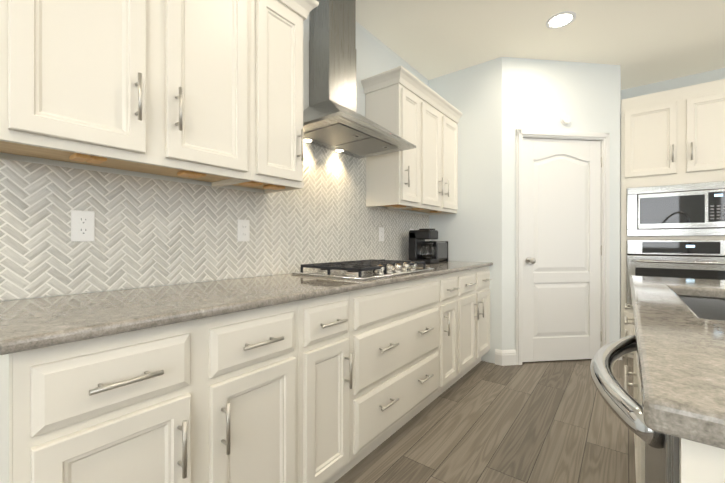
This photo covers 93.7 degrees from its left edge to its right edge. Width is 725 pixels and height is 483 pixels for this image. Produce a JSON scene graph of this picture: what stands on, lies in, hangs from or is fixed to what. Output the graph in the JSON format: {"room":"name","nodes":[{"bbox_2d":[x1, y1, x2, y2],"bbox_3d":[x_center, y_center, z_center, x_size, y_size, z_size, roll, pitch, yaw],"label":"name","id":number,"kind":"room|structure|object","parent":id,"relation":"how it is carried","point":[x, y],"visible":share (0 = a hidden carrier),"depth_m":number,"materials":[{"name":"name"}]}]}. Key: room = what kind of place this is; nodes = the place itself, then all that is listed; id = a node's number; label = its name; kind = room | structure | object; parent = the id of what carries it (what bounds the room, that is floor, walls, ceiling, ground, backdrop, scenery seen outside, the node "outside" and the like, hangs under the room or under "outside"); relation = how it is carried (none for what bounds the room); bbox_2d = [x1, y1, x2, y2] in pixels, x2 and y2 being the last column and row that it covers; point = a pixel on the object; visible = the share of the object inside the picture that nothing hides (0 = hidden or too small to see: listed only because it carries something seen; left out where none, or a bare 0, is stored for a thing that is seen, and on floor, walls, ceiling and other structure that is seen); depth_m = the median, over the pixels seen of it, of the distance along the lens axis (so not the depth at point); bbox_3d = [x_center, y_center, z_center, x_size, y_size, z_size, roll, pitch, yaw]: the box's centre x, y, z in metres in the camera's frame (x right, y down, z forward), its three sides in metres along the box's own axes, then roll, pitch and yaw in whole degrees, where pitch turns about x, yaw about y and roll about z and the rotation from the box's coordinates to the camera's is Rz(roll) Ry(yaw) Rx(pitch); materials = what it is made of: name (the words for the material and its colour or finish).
{"room":"kitchen","nodes":[
{"label":"kitchen","id":0,"kind":"room"},
{"bbox_2d":[0,1,427,300],"bbox_3d":[-0.794,-0.270,1.676,0.120,2.750,7.860,0,0,38],"label":"wall","id":1,"kind":"structure","parent":0,"point":[375,55],"depth_m":2.55,"materials":[{"name":"white paint"}]},
{"bbox_2d":[0,0,318,193],"bbox_3d":[-0.723,-0.741,1.370,0.360,0.948,1.181,0,0,38],"label":"upper cabinet","id":2,"kind":"object","parent":1,"relation":"attached to","point":[211,91],"visible":1,"depth_m":1.20,"materials":[{"name":"white paint"}]},
{"bbox_2d":[0,142,428,300],"bbox_3d":[-0.256,-0.254,2.261,0.010,0.884,3.051,0,0,38],"label":"tile backsplash","id":3,"kind":"structure","parent":1,"relation":"attached to","point":[149,232],"depth_m":1.51,"materials":[{"name":"grey tile"}]},
{"bbox_2d":[71,210,94,241],"bbox_3d":[-1.028,-0.057,1.251,0.008,0.114,0.070,0,0,38],"label":"electrical outlet","id":4,"kind":"object","parent":3,"relation":"attached to","point":[82,226],"visible":1,"depth_m":1.25,"materials":[{"name":"white plastic"}]},
{"bbox_2d":[237,219,249,240],"bbox_3d":[-0.620,-0.057,1.776,0.010,0.114,0.070,0,0,38],"label":"electrical outlet","id":5,"kind":"object","parent":3,"relation":"attached to","point":[243,230],"visible":1,"depth_m":1.77,"materials":[{"name":"white plastic"}]},
{"bbox_2d":[379,227,383,240],"bbox_3d":[0.157,-0.059,2.780,0.008,0.114,0.070,0,0,38],"label":"electrical outlet","id":6,"kind":"object","parent":3,"relation":"attached to","point":[381,233],"visible":1,"depth_m":2.77,"materials":[{"name":"white plastic"}]},
{"bbox_2d":[303,0,415,158],"bbox_3d":[-0.067,-1.129,2.111,0.487,1.029,0.760,0,0,38],"label":"range hood","id":7,"kind":"object","parent":1,"relation":"attached to","point":[333,120],"visible":0.98,"depth_m":2.10,"materials":[{"name":"silver metal"}]},
{"bbox_2d":[361,65,462,214],"bbox_3d":[0.474,-0.747,2.914,0.360,0.956,1.119,0,0,38],"label":"upper cabinet","id":8,"kind":"object","parent":1,"relation":"attached to","point":[422,176],"visible":0.98,"depth_m":2.61,"materials":[{"name":"white paint"}]},
{"bbox_2d":[428,57,501,363],"bbox_3d":[0.989,-0.273,3.290,0.720,2.750,0.100,0,0,38],"label":"wall","id":9,"kind":"structure","parent":0,"point":[471,230],"depth_m":3.15,"materials":[{"name":"white paint"}]},
{"bbox_2d":[335,356,635,482],"bbox_3d":[1.419,1.147,-0.037,5.720,0.080,7.860,0,0,38],"label":"floor","id":10,"kind":"structure","parent":0,"point":[558,421],"depth_m":1.93,"materials":[{"name":"brown wood"}]},
{"bbox_2d":[0,301,307,482],"bbox_3d":[-0.711,0.663,1.169,0.626,0.886,0.766,0,0,38],"label":"base cabinet","id":11,"kind":"object","parent":10,"relation":"on","point":[287,378],"depth_m":0.91,"materials":[{"name":"white paint"}]},
{"bbox_2d":[0,261,491,356],"bbox_3d":[-0.009,0.204,2.053,0.637,0.030,3.073,0,0,38],"label":"countertop","id":12,"kind":"structure","parent":11,"relation":"on","point":[32,325],"depth_m":1.04,"materials":[{"name":"grey stone"}]},
{"bbox_2d":[291,259,433,280],"bbox_3d":[0.031,0.158,2.100,0.526,0.061,0.771,0,0,38],"label":"gas cooktop","id":13,"kind":"object","parent":12,"relation":"in","point":[362,270],"visible":1,"depth_m":1.93,"materials":[{"name":"silver metal"}]},
{"bbox_2d":[409,229,438,263],"bbox_3d":[0.548,0.039,2.946,0.246,0.297,0.170,0,0,38],"label":"coffee maker","id":14,"kind":"object","parent":12,"relation":"on","point":[420,249],"visible":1,"depth_m":2.90,"materials":[{"name":"black plastic"}]},
{"bbox_2d":[425,241,447,260],"bbox_3d":[0.679,0.092,3.185,0.164,0.190,0.276,0,0,38],"label":"toaster","id":15,"kind":"object","parent":12,"relation":"on","point":[441,250],"visible":0.58,"depth_m":3.11,"materials":[{"name":"black plastic"}]},
{"bbox_2d":[308,293,355,482],"bbox_3d":[-0.383,0.662,1.593,0.626,0.886,0.305,0,0,38],"label":"base cabinet","id":16,"kind":"object","parent":10,"relation":"on","point":[331,320],"depth_m":1.42,"materials":[{"name":"white paint"}]},
{"bbox_2d":[356,277,443,463],"bbox_3d":[-0.010,0.662,2.074,0.626,0.886,0.914,0,0,38],"label":"base cabinet","id":17,"kind":"object","parent":10,"relation":"on","point":[400,328],"depth_m":1.82,"materials":[{"name":"white paint"}]},
{"bbox_2d":[444,273,459,390],"bbox_3d":[0.364,0.661,2.556,0.626,0.886,0.305,0,0,38],"label":"base cabinet","id":18,"kind":"object","parent":10,"relation":"on","point":[451,280],"depth_m":2.41,"materials":[{"name":"white paint"}]},
{"bbox_2d":[460,265,491,377],"bbox_3d":[0.690,0.660,2.977,0.626,0.886,0.760,0,0,38],"label":"base cabinet","id":19,"kind":"object","parent":10,"relation":"on","point":[474,284],"depth_m":2.74,"materials":[{"name":"white paint"}]},
{"bbox_2d":[590,292,724,482],"bbox_3d":[1.210,0.669,0.921,0.902,0.874,1.827,0,0,38],"label":"kitchen island","id":20,"kind":"object","parent":10,"relation":"on","point":[656,461],"depth_m":0.56,"materials":[{"name":"white paint"}]},
{"bbox_2d":[590,335,678,482],"bbox_3d":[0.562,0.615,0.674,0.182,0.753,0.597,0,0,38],"label":"dishwasher","id":21,"kind":"object","parent":20,"relation":"in","point":[661,449],"depth_m":0.54,"materials":[{"name":"silver metal"}]},
{"bbox_2d":[634,312,724,455],"bbox_3d":[0.980,0.212,0.333,1.108,0.040,0.650,0,0,38],"label":"island countertop","id":22,"kind":"structure","parent":20,"relation":"on","point":[680,360],"depth_m":0.48,"materials":[{"name":"grey stone"}]},
{"bbox_2d":[679,296,724,320],"bbox_3d":[1.254,0.347,1.013,0.464,0.230,0.784,0,0,38],"label":"sink","id":23,"kind":"object","parent":22,"relation":"in","point":[705,307],"depth_m":1.38,"materials":[{"name":"silver metal"}]},
{"bbox_2d":[621,79,724,357],"bbox_3d":[2.963,-0.119,3.178,0.868,2.444,0.637,0,0,38],"label":"tall cabinet","id":24,"kind":"object","parent":10,"relation":"on","point":[672,183],"depth_m":2.98,"materials":[{"name":"white paint"}]},
{"bbox_2d":[627,181,724,235],"bbox_3d":[2.883,-0.273,3.095,0.748,0.449,0.412,0,0,38],"label":"microwave","id":25,"kind":"object","parent":24,"relation":"in","point":[684,208],"depth_m":2.95,"materials":[{"name":"silver metal"}]},
{"bbox_2d":[627,240,724,306],"bbox_3d":[2.873,0.309,3.084,0.746,0.644,0.483,0,0,38],"label":"wall oven","id":26,"kind":"object","parent":24,"relation":"in","point":[692,259],"depth_m":2.96,"materials":[{"name":"silver metal"}]},
{"bbox_2d":[356,0,724,89],"bbox_3d":[1.419,-1.683,-0.041,5.720,0.080,7.860,0,0,38],"label":"ceiling","id":27,"kind":"structure","parent":0,"point":[642,42],"depth_m":2.69,"materials":[{"name":"white paint"}]},
{"bbox_2d":[546,11,575,28],"bbox_3d":[1.472,-1.641,2.524,0.196,0.010,0.196,0,0,38],"label":"recessed light","id":28,"kind":"object","parent":27,"relation":"in","point":[560,19],"visible":1,"depth_m":2.51,"materials":[{"name":"white plastic"}]},
{"bbox_2d":[502,57,619,349],"bbox_3d":[1.821,-0.272,3.154,1.177,2.750,0.100,0,0,-7],"label":"wall","id":29,"kind":"structure","parent":0,"point":[538,94],"depth_m":3.09,"materials":[{"name":"white paint"}]},
{"bbox_2d":[495,349,621,365],"bbox_3d":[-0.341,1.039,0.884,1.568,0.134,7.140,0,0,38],"label":"baseboard","id":30,"kind":"structure","parent":29,"relation":"attached to","point":[505,357],"depth_m":3.03,"materials":[{"name":"white paint"}]},
{"bbox_2d":[522,138,601,361],"bbox_3d":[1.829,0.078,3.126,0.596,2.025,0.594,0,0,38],"label":"pantry door","id":31,"kind":"structure","parent":29,"relation":"in","point":[561,284],"depth_m":3.12,"materials":[{"name":"white paint"}]},
{"bbox_2d":[516,129,609,364],"bbox_3d":[1.826,0.050,3.143,0.925,2.106,0.124,0,0,-7],"label":"door frame","id":32,"kind":"structure","parent":29,"relation":"attached to","point":[603,138],"depth_m":3.11,"materials":[{"name":"white paint"}]},
{"bbox_2d":[560,114,570,124],"bbox_3d":[1.851,-1.112,3.091,0.092,0.092,0.030,0,0,-7],"label":"smoke detector","id":33,"kind":"object","parent":29,"relation":"attached to","point":[565,119],"visible":0.98,"depth_m":3.08,"materials":[{"name":"white plastic"}]},
{"bbox_2d":[620,69,620,337],"bbox_3d":[2.573,-0.273,3.470,0.100,2.750,0.660,0,0,38],"label":"wall","id":34,"kind":"structure","parent":0,"point":[620,203],"depth_m":3.33,"materials":[{"name":"white paint"}]},
{"bbox_2d":[621,68,724,99],"bbox_3d":[3.838,-0.272,2.982,5.600,2.750,0.120,0,0,38],"label":"wall","id":35,"kind":"structure","parent":0,"point":[694,79],"depth_m":3.44,"materials":[{"name":"white paint"}]}
]}

